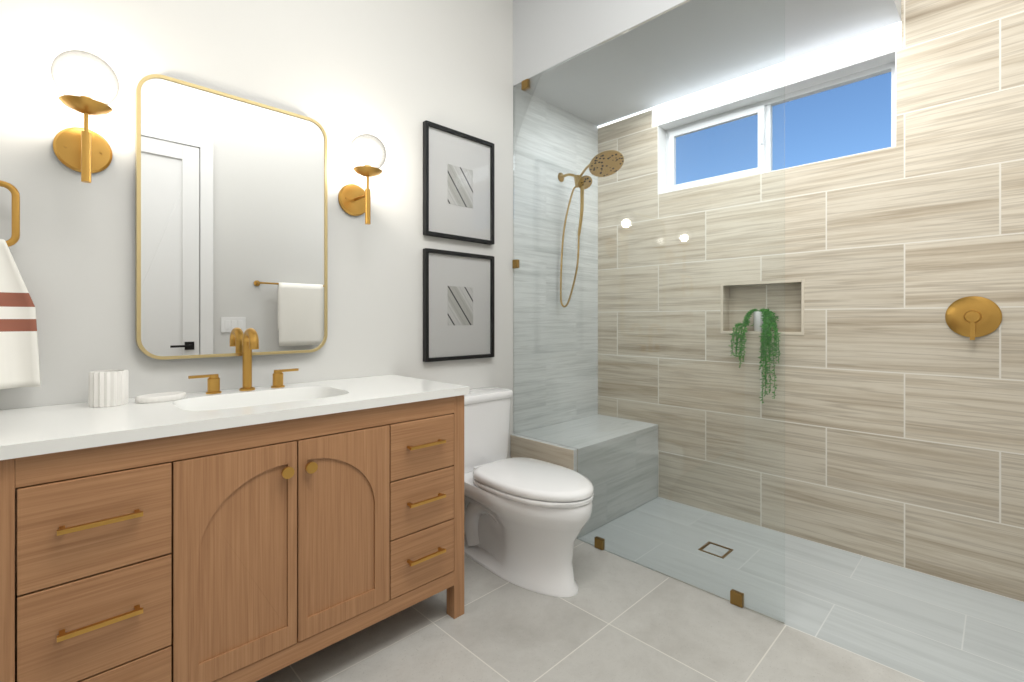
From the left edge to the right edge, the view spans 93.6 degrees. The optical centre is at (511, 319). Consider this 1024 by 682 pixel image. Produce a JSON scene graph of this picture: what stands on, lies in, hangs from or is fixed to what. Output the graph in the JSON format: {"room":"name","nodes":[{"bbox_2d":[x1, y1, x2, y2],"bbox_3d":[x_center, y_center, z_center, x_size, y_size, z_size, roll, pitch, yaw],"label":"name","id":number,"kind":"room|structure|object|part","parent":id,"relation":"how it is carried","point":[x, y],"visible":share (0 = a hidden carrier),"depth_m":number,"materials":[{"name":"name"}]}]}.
{"room":"bathroom","nodes":[
{"label":"bathroom","id":0,"kind":"room"},
{"bbox_2d":[0,0,512,531],"bbox_3d":[-1.080,-0.500,1.889,2.900,3.300,0.150,0,0,-44],"label":"wall","id":1,"kind":"structure","parent":0,"point":[392,76],"depth_m":1.93,"materials":[{"name":"white paint"}]},
{"bbox_2d":[0,180,40,388],"bbox_3d":[-1.468,-0.106,1.339,0.223,0.603,0.089,0,0,-44],"label":"towel ring","id":2,"kind":"object","parent":1,"relation":"attached to","point":[19,360],"visible":1,"depth_m":1.37,"materials":[{"name":"gold metal"}]},
{"bbox_2d":[51,50,118,182],"bbox_3d":[-1.278,-0.595,1.441,0.152,0.379,0.210,0,0,-44],"label":"sconce","id":3,"kind":"object","parent":1,"relation":"attached to","point":[85,152],"visible":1,"depth_m":1.43,"materials":[{"name":"gold metal"}]},
{"bbox_3d":[-1.258,-0.714,1.420,0.152,0.140,0.152,0,0,-44],"label":"globe","id":4,"kind":"part","parent":3,"relation":"part of","materials":[{"name":"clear glass"}]},
{"bbox_2d":[135,74,327,359],"bbox_3d":[-1.019,-0.346,1.820,0.640,0.968,0.030,0,0,-44],"label":"mirror","id":5,"kind":"object","parent":1,"relation":"attached to","point":[231,219],"visible":0.98,"depth_m":1.77,"materials":[{"name":"gold metal"}]},
{"bbox_2d":[338,134,385,224],"bbox_3d":[-0.635,-0.595,2.071,0.152,0.379,0.210,0,0,-44],"label":"sconce","id":6,"kind":"object","parent":1,"relation":"attached to","point":[354,200],"visible":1,"depth_m":2.07,"materials":[{"name":"gold metal"}]},
{"bbox_3d":[-0.615,-0.714,2.050,0.152,0.140,0.152,0,0,-44],"label":"globe","id":7,"kind":"part","parent":6,"relation":"part of","materials":[{"name":"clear glass"}]},
{"bbox_2d":[423,248,493,361],"bbox_3d":[-0.272,-0.070,2.553,0.460,0.568,0.028,0,0,-44],"label":"picture frame","id":8,"kind":"object","parent":1,"relation":"attached to","point":[458,305],"visible":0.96,"depth_m":2.54,"materials":[{"name":"black"}]},
{"bbox_2d":[423,120,493,244],"bbox_3d":[-0.272,-0.704,2.553,0.460,0.568,0.028,0,0,-44],"label":"picture frame","id":9,"kind":"object","parent":1,"relation":"attached to","point":[458,185],"visible":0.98,"depth_m":2.54,"materials":[{"name":"black"}]},
{"bbox_2d":[513,96,597,432],"bbox_3d":[0.331,-0.500,3.271,1.050,3.300,0.150,0,0,-44],"label":"tiled wall","id":10,"kind":"structure","parent":0,"point":[554,346],"depth_m":3.11,"materials":[{"name":"grey tile"}]},
{"bbox_2d":[558,150,623,306],"bbox_3d":[0.469,-0.533,2.972,0.207,0.917,0.466,0,0,-44],"label":"shower head","id":11,"kind":"object","parent":10,"relation":"attached to","point":[598,162],"depth_m":2.99},
{"bbox_2d":[256,532,922,681],"bbox_3d":[-0.212,1.200,1.003,2.900,0.100,2.630,0,0,-44],"label":"floor","id":12,"kind":"structure","parent":0,"point":[615,618],"depth_m":1.71,"materials":[{"name":"tile"}]},
{"bbox_2d":[0,328,468,681],"bbox_3d":[-0.823,0.592,1.619,1.290,1.119,0.594,0,0,-44],"label":"bathroom vanity","id":13,"kind":"object","parent":12,"relation":"on","point":[246,532],"visible":1,"depth_m":1.32,"materials":[{"name":"brown wood"}]},
{"bbox_2d":[0,374,468,464],"bbox_3d":[-0.828,0.330,1.625,1.290,0.134,0.576,0,0,-44],"label":"countertop","id":14,"kind":"structure","parent":13,"relation":"on","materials":[{"name":"white stone"}]},
{"bbox_2d":[88,369,128,407],"bbox_3d":[-1.234,0.210,1.472,0.094,0.104,0.093,0,0,-44],"label":"cup","id":15,"kind":"object","parent":14,"relation":"on","point":[108,388],"visible":1,"depth_m":1.44,"materials":[{"name":"white ceramic"}]},
{"bbox_2d":[135,392,185,402],"bbox_3d":[-1.134,0.253,1.556,0.136,0.019,0.094,0,0,-44],"label":"soap dish","id":16,"kind":"object","parent":14,"relation":"on","point":[159,397],"visible":1,"depth_m":1.53,"materials":[{"name":"white ceramic"}]},
{"bbox_2d":[188,328,298,394],"bbox_3d":[-0.956,0.147,1.755,0.366,0.230,0.122,0,0,-44],"label":"faucet","id":17,"kind":"object","parent":14,"relation":"on","point":[250,341],"depth_m":1.77,"materials":[{"name":"gold metal"}]},
{"bbox_3d":[-0.644,0.662,1.437,0.613,0.600,0.020,0,0,-44],"label":"door","id":18,"kind":"part","parent":13,"relation":"part of","materials":[{"name":"brown wood"}]},
{"bbox_2d":[464,387,593,596],"bbox_3d":[0.008,0.763,2.257,0.474,0.773,0.849,0,0,-44],"label":"toilet","id":19,"kind":"object","parent":12,"relation":"on","point":[526,520],"visible":0.9,"depth_m":2.10,"materials":[{"name":"white ceramic"}]},
{"bbox_3d":[-0.213,0.567,2.490,0.464,0.380,0.208,0,0,-44],"label":"tank","id":20,"kind":"part","parent":19,"relation":"part of","materials":[{"name":"white ceramic"}]},
{"bbox_3d":[0.092,0.727,2.178,0.390,0.058,0.617,0,0,-44],"label":"seat","id":21,"kind":"part","parent":19,"relation":"part of","materials":[{"name":"white ceramic"}]},
{"bbox_2d":[513,0,900,125],"bbox_3d":[0.924,-1.765,2.662,1.055,0.770,1.850,0,0,-44],"label":"ceiling","id":22,"kind":"structure","parent":0,"point":[547,34],"depth_m":2.49,"materials":[{"name":"grey paint"}]},
{"bbox_2d":[598,0,1023,601],"bbox_3d":[1.502,-0.500,2.682,0.200,3.300,2.330,0,0,-44],"label":"tiled wall","id":23,"kind":"structure","parent":0,"point":[900,414],"depth_m":2.32,"materials":[{"name":"beige tile"}]},
{"bbox_2d":[598,108,651,127],"bbox_3d":[0.765,-1.374,3.290,0.005,0.012,0.430,0,0,-44],"label":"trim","id":24,"kind":"structure","parent":23,"relation":"attached to","point":[646,110],"depth_m":3.28,"materials":[{"name":"white"}]},
{"bbox_2d":[728,308,780,402],"bbox_3d":[1.366,0.197,2.677,0.166,0.528,0.271,0,0,-44],"label":"potted plant","id":25,"kind":"object","parent":23,"relation":"in","point":[765,321],"depth_m":2.62,"materials":[{"name":"green plant"}]},
{"bbox_2d":[721,279,803,334],"bbox_3d":[1.376,-0.063,2.667,0.006,0.295,0.433,0,0,-44],"label":"trim","id":26,"kind":"structure","parent":23,"relation":"attached to","point":[802,303],"depth_m":2.60,"materials":[{"name":"beige"}]},
{"bbox_2d":[652,21,900,125],"bbox_3d":[1.360,-1.317,2.683,0.005,0.125,1.270,0,0,-44],"label":"trim","id":27,"kind":"structure","parent":23,"relation":"attached to","point":[877,42],"depth_m":2.55,"materials":[{"name":"white paint"}]},
{"bbox_2d":[658,51,895,194],"bbox_3d":[1.439,-1.030,2.747,0.199,0.449,1.216,0,0,-44],"label":"window","id":28,"kind":"structure","parent":23,"relation":"in","point":[846,80],"depth_m":2.75,"materials":[{"name":"white plastic"}]},
{"bbox_2d":[945,296,1001,339],"bbox_3d":[1.955,-0.005,2.041,0.047,0.186,0.176,0,0,-44],"label":"shower valve","id":29,"kind":"object","parent":23,"relation":"attached to","point":[972,317],"visible":1,"depth_m":2.04,"materials":[{"name":"gold metal"}]},
{"label":"outside","id":30,"kind":"structure","parent":0,"visible":0},
{"bbox_2d":[578,497,1023,681],"bbox_3d":[1.199,1.200,2.385,1.050,0.100,2.630,0,0,-44],"label":"shower floor","id":31,"kind":"structure","parent":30,"point":[923,627],"depth_m":2.01,"materials":[{"name":"grey tile"}]},
{"bbox_2d":[511,414,657,538],"bbox_3d":[0.468,0.914,2.967,0.876,0.469,0.471,0,0,-44],"label":"shower bench","id":32,"kind":"object","parent":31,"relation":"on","point":[524,446],"visible":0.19,"depth_m":2.79,"materials":[{"name":"grey tile"}]},
{"bbox_2d":[513,0,784,623],"bbox_3d":[0.518,-0.115,2.329,0.022,2.528,1.453,0,0,-44],"label":"glass","id":33,"kind":"object","parent":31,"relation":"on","point":[523,91],"visible":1,"depth_m":2.24,"materials":[{"name":"clear glass"}]},
{"bbox_2d":[698,542,732,558],"bbox_3d":[1.015,1.148,2.394,0.124,0.002,0.124,0,0,-44],"label":"shower drain","id":34,"kind":"object","parent":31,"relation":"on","point":[708,543],"depth_m":2.39,"materials":[{"name":"gold metal"}]}
]}

